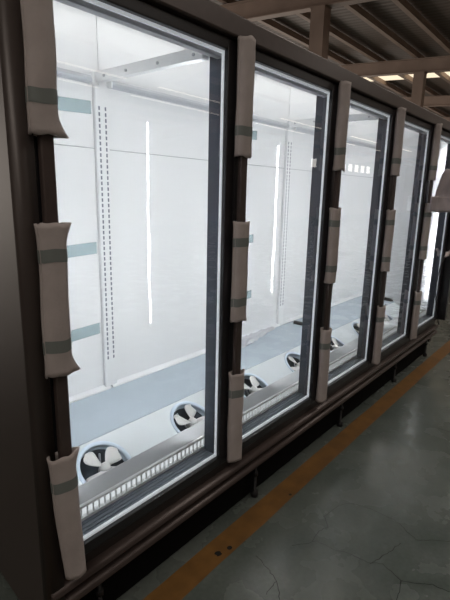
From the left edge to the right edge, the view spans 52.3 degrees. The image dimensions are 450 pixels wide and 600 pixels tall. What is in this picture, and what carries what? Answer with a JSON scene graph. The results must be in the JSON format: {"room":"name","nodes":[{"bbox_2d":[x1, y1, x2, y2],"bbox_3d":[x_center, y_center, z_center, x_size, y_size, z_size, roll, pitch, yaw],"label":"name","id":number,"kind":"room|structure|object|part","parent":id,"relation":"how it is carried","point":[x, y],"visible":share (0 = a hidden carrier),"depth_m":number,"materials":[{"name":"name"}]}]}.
{"room":"warehouse","nodes":[
{"label":"warehouse","id":0,"kind":"room"},
{"bbox_2d":[0,295,449,599],"bbox_3d":[10.066,-1.717,14.706,31.000,0.001,59.000,12,17,38],"label":"floor","id":1,"kind":"structure","parent":0,"point":[398,468],"depth_m":2.02,"materials":[{"name":"concrete"}]},
{"bbox_2d":[0,0,449,599],"bbox_3d":[0.476,-0.295,2.795,0.825,2.165,3.877,12,17,38],"label":"freezer","id":2,"kind":"object","parent":1,"relation":"on","point":[151,186],"visible":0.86,"depth_m":2.07,"materials":[{"name":"brown metal"}]},
{"bbox_3d":[-0.760,-0.052,1.355,0.770,2.045,0.052,12,17,38],"label":"panel","id":3,"kind":"part","parent":2,"relation":"part of","materials":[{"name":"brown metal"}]},
{"bbox_2d":[20,0,68,138],"bbox_3d":[-0.379,-0.571,1.060,0.054,0.380,0.196,9,15,30],"label":"foam sleeve","id":4,"kind":"object","parent":2,"relation":"attached to","point":[40,62],"visible":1,"depth_m":1.00,"materials":[{"name":"beige plastic"}]},
{"bbox_3d":[-0.428,0.010,1.151,0.034,1.540,0.034,12,17,38],"label":"handle","id":5,"kind":"part","parent":2,"relation":"part of","materials":[{"name":"brown metal"}]},
{"bbox_2d":[34,222,79,378],"bbox_3d":[-0.393,-0.008,1.191,0.052,0.389,0.197,9,15,30],"label":"foam sleeve","id":6,"kind":"object","parent":2,"relation":"attached to","point":[51,238],"visible":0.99,"depth_m":1.12,"materials":[{"name":"beige plastic"}]},
{"bbox_2d":[46,446,86,579],"bbox_3d":[-0.438,0.603,1.279,0.051,0.404,0.094,12,17,38],"label":"foam sleeve","id":7,"kind":"object","parent":2,"relation":"attached to","point":[62,471],"visible":1,"depth_m":1.25,"materials":[{"name":"beige plastic"}]},
{"bbox_3d":[-0.743,-0.851,1.633,0.035,0.040,0.623,12,17,38],"label":"lamp rail","id":8,"kind":"part","parent":2,"relation":"part of","materials":[{"name":"white metal"}]},
{"bbox_3d":[-0.752,-0.322,1.782,0.034,1.642,0.676,12,17,38],"label":"liner panel","id":9,"kind":"part","parent":2,"relation":"part of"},
{"bbox_3d":[-0.514,0.617,1.762,0.080,0.050,0.067,12,17,38],"label":"blade","id":10,"kind":"part","parent":2,"relation":"part of","materials":[{"name":"white plastic"}]},
{"bbox_3d":[-0.470,0.672,1.718,0.065,0.027,0.083,12,17,38],"label":"blade","id":11,"kind":"part","parent":2,"relation":"part of","materials":[{"name":"white plastic"}]},
{"bbox_3d":[-0.451,0.615,1.816,0.048,0.052,0.084,12,17,38],"label":"blade","id":12,"kind":"part","parent":2,"relation":"part of","materials":[{"name":"white plastic"}]},
{"bbox_3d":[-0.223,-0.044,1.438,0.025,1.568,0.745,12,17,38],"label":"door","id":13,"kind":"part","parent":2,"relation":"part of","materials":[{"name":"clear glass"}]},
{"bbox_3d":[-0.204,0.551,2.116,0.073,0.035,0.077,12,17,38],"label":"blade","id":14,"kind":"part","parent":2,"relation":"part of","materials":[{"name":"white plastic"}]},
{"bbox_3d":[-0.158,0.530,2.180,0.059,0.056,0.075,12,17,38],"label":"blade","id":15,"kind":"part","parent":2,"relation":"part of","materials":[{"name":"white plastic"}]},
{"bbox_3d":[-0.062,-0.495,2.600,0.034,1.642,1.490,12,17,38],"label":"liner panel","id":16,"kind":"part","parent":2,"relation":"part of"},
{"bbox_3d":[-0.039,-1.028,2.469,0.035,0.040,1.418,12,17,38],"label":"lamp rail","id":17,"kind":"part","parent":2,"relation":"part of","materials":[{"name":"white metal"}]},
{"bbox_3d":[-0.099,0.584,2.157,0.056,0.055,0.077,12,17,38],"label":"blade","id":18,"kind":"part","parent":2,"relation":"part of","materials":[{"name":"white plastic"}]},
{"bbox_2d":[227,369,244,462],"bbox_3d":[0.043,0.468,1.846,0.052,0.391,0.082,12,17,38],"label":"foam sleeve","id":19,"kind":"object","parent":2,"relation":"attached to","point":[236,382],"visible":0.99,"depth_m":1.82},
{"bbox_3d":[0.049,-0.110,1.717,0.034,1.540,0.034,12,17,38],"label":"handle","id":20,"kind":"part","parent":2,"relation":"part of","materials":[{"name":"brown metal"}]},
{"bbox_2d":[230,221,249,322],"bbox_3d":[0.079,-0.112,1.750,0.055,0.377,0.172,9,15,31],"label":"foam sleeve","id":21,"kind":"object","parent":2,"relation":"attached to","point":[240,243],"visible":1,"depth_m":1.69,"materials":[{"name":"beige plastic"}]},
{"bbox_3d":[0.712,0.544,2.743,0.038,0.036,3.807,12,17,38],"label":"bumper rail","id":22,"kind":"part","parent":2,"relation":"part of","materials":[{"name":"brown metal"}]},
{"bbox_2d":[234,35,255,157],"bbox_3d":[0.092,-0.698,1.615,0.054,0.388,0.173,9,15,31],"label":"foam sleeve","id":23,"kind":"object","parent":2,"relation":"attached to","point":[246,45],"visible":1,"depth_m":1.55,"materials":[{"name":"beige plastic"}]},
{"bbox_3d":[0.689,0.534,2.788,0.068,0.122,3.767,12,17,38],"label":"frame","id":24,"kind":"part","parent":2,"relation":"part of","materials":[{"name":"brown metal"}]},
{"bbox_3d":[0.711,0.595,2.755,0.038,0.036,3.807,12,17,38],"label":"bumper rail","id":25,"kind":"part","parent":2,"relation":"part of","materials":[{"name":"brown metal"}]},
{"bbox_3d":[0.720,-1.026,2.430,0.056,0.055,3.745,12,17,38],"label":"frame","id":26,"kind":"part","parent":2,"relation":"part of","materials":[{"name":"metal"}]},
{"bbox_3d":[0.162,0.456,2.553,0.052,0.052,0.081,12,17,38],"label":"blade","id":27,"kind":"part","parent":2,"relation":"part of","materials":[{"name":"white plastic"}]},
{"bbox_3d":[0.682,0.450,2.774,0.064,0.042,3.745,12,17,38],"label":"sill","id":28,"kind":"part","parent":2,"relation":"part of","materials":[{"name":"metal"}]},
{"bbox_3d":[0.254,-0.164,2.004,0.025,1.568,0.745,12,17,38],"label":"door","id":29,"kind":"part","parent":2,"relation":"part of","materials":[{"name":"clear glass"}]},
{"bbox_3d":[0.428,0.375,2.893,0.064,0.056,0.074,1,13,-1],"label":"blade","id":30,"kind":"part","parent":2,"relation":"part of","materials":[{"name":"white plastic"}]},
{"bbox_2d":[315,327,331,402],"bbox_3d":[0.518,0.339,2.408,0.052,0.403,0.084,12,17,38],"label":"foam sleeve","id":31,"kind":"object","parent":2,"relation":"attached to","point":[325,335],"visible":0.99,"depth_m":2.38,"materials":[{"name":"beige plastic"}]},
{"bbox_3d":[0.918,-0.741,3.764,0.034,1.642,1.588,12,17,38],"label":"liner panel","id":32,"kind":"part","parent":2,"relation":"part of","materials":[{"name":"white plastic"}]},
{"bbox_3d":[0.526,-0.229,2.283,0.034,1.540,0.034,12,17,38],"label":"handle","id":33,"kind":"part","parent":2,"relation":"part of","materials":[{"name":"brown metal"}]},
{"bbox_2d":[324,207,340,283],"bbox_3d":[0.556,-0.276,2.306,0.053,0.376,0.173,9,15,31],"label":"foam sleeve","id":34,"kind":"object","parent":2,"relation":"attached to","point":[334,214],"visible":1,"depth_m":2.24,"materials":[{"name":"beige plastic"}]},
{"bbox_3d":[0.948,-1.276,3.639,0.035,0.040,1.538,12,17,38],"label":"lamp rail","id":35,"kind":"part","parent":2,"relation":"part of","materials":[{"name":"white metal"}]},
{"bbox_2d":[332,81,350,171],"bbox_3d":[0.569,-0.815,2.181,0.054,0.396,0.173,9,15,30],"label":"foam sleeve","id":36,"kind":"object","parent":2,"relation":"attached to","point":[344,88],"visible":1,"depth_m":2.12,"materials":[{"name":"beige plastic"}]},
{"bbox_3d":[0.732,-0.284,2.570,0.025,1.568,0.745,12,17,38],"label":"door","id":37,"kind":"part","parent":2,"relation":"part of","materials":[{"name":"clear glass"}]},
{"bbox_2d":[371,305,385,364],"bbox_3d":[0.998,0.225,2.978,0.053,0.391,0.083,12,17,38],"label":"foam sleeve","id":38,"kind":"object","parent":2,"relation":"attached to","point":[380,315],"visible":1,"depth_m":2.95,"materials":[{"name":"beige fabric"}]},
{"bbox_2d":[380,209,395,271],"bbox_3d":[1.033,-0.375,2.876,0.053,0.385,0.175,9,15,30],"label":"foam sleeve","id":39,"kind":"object","parent":2,"relation":"attached to","point":[390,214],"visible":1,"depth_m":2.81,"materials":[{"name":"beige plastic"}]},
{"bbox_3d":[1.003,-0.349,2.849,0.034,1.540,0.034,12,17,38],"label":"handle","id":40,"kind":"part","parent":2,"relation":"part of","materials":[{"name":"brown metal"}]},
{"bbox_2d":[390,107,405,175],"bbox_3d":[1.046,-0.937,2.746,0.054,0.384,0.174,9,15,31],"label":"foam sleeve","id":41,"kind":"object","parent":2,"relation":"attached to","point":[400,112],"visible":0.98,"depth_m":2.68,"materials":[{"name":"beige plastic"}]},
{"bbox_3d":[1.209,-0.404,3.136,0.025,1.568,0.745,12,17,38],"label":"door","id":42,"kind":"part","parent":2,"relation":"part of","materials":[{"name":"clear glass"}]},
{"bbox_2d":[409,291,421,339],"bbox_3d":[1.473,0.118,3.546,0.054,0.386,0.082,12,17,38],"label":"foam sleeve","id":43,"kind":"object","parent":2,"relation":"attached to","point":[417,296],"visible":0.99,"depth_m":3.52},
{"bbox_3d":[1.480,-0.469,3.415,0.034,1.540,0.034,12,17,38],"label":"handle","id":44,"kind":"part","parent":2,"relation":"part of","materials":[{"name":"brown metal"}]},
{"bbox_2d":[419,203,431,259],"bbox_3d":[1.511,-0.517,3.438,0.053,0.414,0.173,9,15,30],"label":"foam sleeve","id":45,"kind":"object","parent":2,"relation":"attached to","point":[427,215],"visible":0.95,"depth_m":3.38,"materials":[{"name":"beige plastic"}]},
{"bbox_3d":[1.686,-0.524,3.703,0.025,1.568,0.745,12,17,38],"label":"door","id":46,"kind":"part","parent":2,"relation":"part of","materials":[{"name":"clear glass"}]},
{"bbox_2d":[428,123,442,180],"bbox_3d":[1.524,-1.061,3.313,0.053,0.390,0.172,9,15,30],"label":"foam sleeve","id":47,"kind":"object","parent":2,"relation":"attached to","point":[438,127],"visible":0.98,"depth_m":3.25,"materials":[{"name":"beige plastic"}]},
{"bbox_3d":[1.693,-0.659,4.223,0.825,2.045,0.058,12,17,38],"label":"panel","id":48,"kind":"part","parent":2,"relation":"part of","materials":[{"name":"white metal"}]},
{"bbox_2d":[429,169,449,212],"bbox_3d":[1.740,-0.846,3.553,0.033,0.328,0.890,12,17,38],"label":"sheet","id":49,"kind":"object","parent":2,"relation":"attached to","point":[440,202],"visible":1,"depth_m":3.42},
{"bbox_2d":[435,250,449,324],"bbox_3d":[1.889,-0.094,3.997,0.055,0.690,0.221,12,17,38],"label":"cable","id":50,"kind":"object","parent":2,"relation":"attached to","point":[447,253],"visible":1,"depth_m":3.97,"materials":[{"name":"black plastic"}]},
{"bbox_2d":[256,556,279,599],"bbox_3d":[0.151,1.060,1.705,0.222,0.001,0.187,12,17,38],"label":"crack","id":51,"kind":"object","parent":1,"relation":"on","point":[256,556],"depth_m":1.73,"materials":[{"name":"grey concrete"}]},
{"bbox_2d":[143,340,449,599],"bbox_3d":[4.457,-0.109,7.188,0.109,0.001,26.000,12,17,38],"label":"floor line","id":52,"kind":"object","parent":1,"relation":"on","point":[179,584],"depth_m":2.18,"materials":[{"name":"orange paint"}]},
{"bbox_2d":[309,4,331,59],"bbox_3d":[1.841,-3.318,9.628,0.380,5.036,0.340,12,17,38],"label":"steel column","id":53,"kind":"structure","parent":1,"relation":"on","point":[320,15],"depth_m":9.06,"materials":[{"name":"brown metal"}]},
{"bbox_2d":[220,0,375,21],"bbox_3d":[4.573,-5.169,6.933,30.960,2.485,0.200,12,17,38],"label":"roof beam","id":54,"kind":"structure","parent":53,"relation":"on","point":[251,10],"depth_m":9.67,"materials":[{"name":"paint"}]},
{"bbox_2d":[308,541,448,591],"bbox_3d":[0.703,1.064,1.743,0.778,0.001,0.179,12,17,38],"label":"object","id":55,"kind":"structure","parent":1,"relation":"on","point":[312,541],"depth_m":1.77,"materials":[{"name":"black concrete"}]},
{"bbox_2d":[323,503,448,541],"bbox_3d":[0.800,1.016,1.960,0.704,0.001,0.268,12,17,38],"label":"crack","id":56,"kind":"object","parent":1,"relation":"on","point":[346,503],"depth_m":2.08,"materials":[{"name":"grey concrete"}]},
{"bbox_2d":[411,71,427,107],"bbox_3d":[5.719,-4.265,14.121,0.380,5.032,0.340,12,17,38],"label":"steel column","id":57,"kind":"structure","parent":1,"relation":"on","point":[419,78],"depth_m":13.56,"materials":[{"name":"brown metal"}]},
{"bbox_2d":[339,55,449,76],"bbox_3d":[8.397,-6.130,11.469,30.960,2.485,0.200,12,17,38],"label":"roof beam","id":58,"kind":"structure","parent":57,"relation":"on","point":[439,63],"depth_m":13.85,"materials":[{"name":"paint"}]},
{"bbox_3d":[9.537,-5.224,18.650,0.380,5.032,0.340,12,17,38],"label":"steel column","id":59,"kind":"structure","parent":1,"relation":"on","visible":0},
{"bbox_2d":[402,95,449,106],"bbox_3d":[12.214,-7.089,15.997,30.960,2.485,0.200,12,17,38],"label":"roof beam","id":60,"kind":"structure","parent":59,"relation":"on","point":[429,101],"depth_m":18.78,"materials":[{"name":"paint"}]},
{"bbox_2d":[210,0,449,116],"bbox_3d":[10.188,-6.979,13.489,31.000,2.108,59.000,12,17,38],"label":"ceiling","id":61,"kind":"structure","parent":0,"point":[436,12],"depth_m":12.17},
{"bbox_2d":[363,72,449,80],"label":"skylight window","id":62,"kind":"structure","parent":61,"relation":"attached to","point":[429,75],"depth_m":16.85,"materials":[{"name":"white glass"}]},
{"bbox_2d":[217,0,449,116],"bbox_3d":[5.645,-8.209,17.059,0.110,0.150,58.960,12,17,38],"label":"roof beam","id":63,"kind":"structure","parent":0,"point":[270,23],"depth_m":14.03,"materials":[{"name":"paint"}]},
{"bbox_2d":[296,12,441,95],"bbox_3d":[6.507,-7.955,16.386,0.110,0.150,58.960,12,17,38],"label":"roof beam","id":64,"kind":"structure","parent":0,"point":[335,33],"depth_m":13.10,"materials":[{"name":"paint"}]},
{"bbox_2d":[344,4,449,83],"bbox_3d":[7.438,-7.681,15.659,0.110,0.150,58.960,12,17,38],"label":"roof beam","id":65,"kind":"structure","parent":0,"point":[355,9],"depth_m":11.68,"materials":[{"name":"paint"}]},
{"bbox_2d":[391,0,449,53],"bbox_3d":[8.215,-7.452,15.052,0.110,0.150,58.960,12,17,38],"label":"roof beam","id":66,"kind":"structure","parent":0,"point":[405,6],"depth_m":10.76,"materials":[{"name":"paint"}]}
]}

